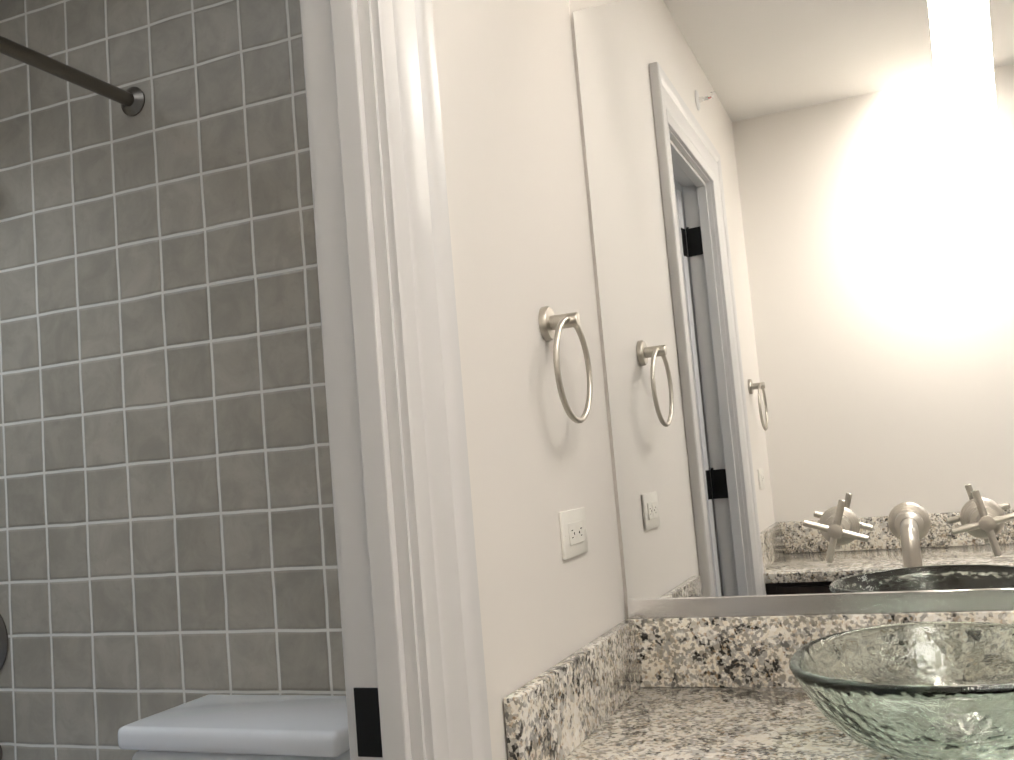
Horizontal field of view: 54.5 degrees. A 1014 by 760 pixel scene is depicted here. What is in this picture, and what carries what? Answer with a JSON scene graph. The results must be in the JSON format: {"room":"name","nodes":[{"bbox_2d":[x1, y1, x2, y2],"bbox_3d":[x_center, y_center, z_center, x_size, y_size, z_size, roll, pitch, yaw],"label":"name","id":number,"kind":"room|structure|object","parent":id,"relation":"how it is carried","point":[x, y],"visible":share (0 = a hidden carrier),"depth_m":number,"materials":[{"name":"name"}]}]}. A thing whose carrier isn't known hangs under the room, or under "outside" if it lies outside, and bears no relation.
{"room":"bathroom","nodes":[
{"label":"bathroom","id":0,"kind":"room"},
{"bbox_2d":[432,0,625,759],"bbox_3d":[-0.244,0.070,0.796,0.078,2.440,2.070,-7,-6,22],"label":"wall","id":1,"kind":"structure","parent":0,"point":[539,459],"depth_m":1.40,"materials":[{"name":"white paint"}]},
{"bbox_2d":[0,0,345,759],"bbox_3d":[-0.655,0.220,2.061,1.650,2.440,0.265,-7,-6,22],"label":"wall tile","id":2,"kind":"structure","parent":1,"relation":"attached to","point":[166,522],"depth_m":1.95,"materials":[{"name":"grey tile"}]},
{"bbox_2d":[0,614,7,759],"bbox_3d":[-1.147,0.636,2.005,0.176,0.350,0.163,-7,-6,22],"label":"tub faucet","id":3,"kind":"object","parent":2,"relation":"attached to","point":[3,642],"visible":1,"depth_m":2.05,"materials":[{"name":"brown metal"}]},
{"bbox_2d":[0,35,144,115],"bbox_3d":[-1.049,-0.607,1.301,0.060,0.060,1.525,-7,-6,22],"label":"shower rod","id":4,"kind":"object","parent":2,"relation":"attached to","point":[131,100],"visible":1,"depth_m":1.85,"materials":[{"name":"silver metal"}]},
{"bbox_2d":[300,0,491,759],"bbox_3d":[-0.252,0.207,0.736,0.126,2.158,0.858,-7,-6,22],"label":"door frame","id":5,"kind":"structure","parent":1,"relation":"attached to","point":[383,653],"depth_m":1.05,"materials":[{"name":"white paint"}]},
{"bbox_2d":[353,688,382,756],"bbox_3d":[-0.143,0.354,1.018,0.030,0.070,0.002,-7,-6,22],"label":"strike plate","id":6,"kind":"object","parent":5,"relation":"attached to","point":[368,726],"visible":1,"depth_m":1.02,"materials":[{"name":"black metal"}]},
{"bbox_2d":[538,306,592,422],"bbox_3d":[0.087,-0.024,1.469,0.054,0.180,0.161,-7,-6,22],"label":"towel ring","id":7,"kind":"object","parent":1,"relation":"attached to","point":[552,325],"visible":1,"depth_m":1.46,"materials":[{"name":"silver metal"}]},
{"bbox_2d":[559,507,587,559],"bbox_3d":[0.103,0.232,1.496,0.008,0.070,0.114,-7,-6,22],"label":"electrical outlet","id":8,"kind":"object","parent":1,"relation":"attached to","point":[573,533],"visible":1,"depth_m":1.48,"materials":[{"name":"white plastic"}]},
{"bbox_2d":[569,0,1013,618],"bbox_3d":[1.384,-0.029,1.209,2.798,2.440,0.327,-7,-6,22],"label":"mirror","id":9,"kind":"object","parent":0,"point":[803,220],"depth_m":1.62,"materials":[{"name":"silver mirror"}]},
{"bbox_2d":[802,489,1013,567],"bbox_3d":[0.593,0.217,1.449,0.303,0.096,0.199,-7,-6,22],"label":"faucet","id":10,"kind":"object","parent":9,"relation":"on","point":[909,527],"depth_m":1.52,"materials":[{"name":"silver metal"}]},
{"bbox_3d":[0.299,1.278,0.505,4.568,0.100,2.310,-7,-6,22],"label":"floor","id":11,"kind":"structure","parent":0,"visible":0},
{"bbox_2d":[118,694,349,759],"bbox_3d":[-0.454,0.958,1.429,0.430,0.828,0.658,-7,-6,22],"label":"toilet","id":12,"kind":"object","parent":11,"relation":"on","point":[257,727],"visible":0.75,"depth_m":1.59,"materials":[{"name":"white ceramic"}]},
{"bbox_2d":[504,610,1013,759],"bbox_3d":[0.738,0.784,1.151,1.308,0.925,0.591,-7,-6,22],"label":"countertop","id":13,"kind":"structure","parent":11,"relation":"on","point":[703,688],"depth_m":1.48,"materials":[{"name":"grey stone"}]},
{"bbox_2d":[789,621,1013,759],"bbox_3d":[0.558,0.390,1.203,0.400,0.122,0.401,-7,-6,22],"label":"vessel sink","id":14,"kind":"object","parent":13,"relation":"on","point":[938,690],"visible":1,"depth_m":1.15,"materials":[{"name":"clear glass"}]}
]}

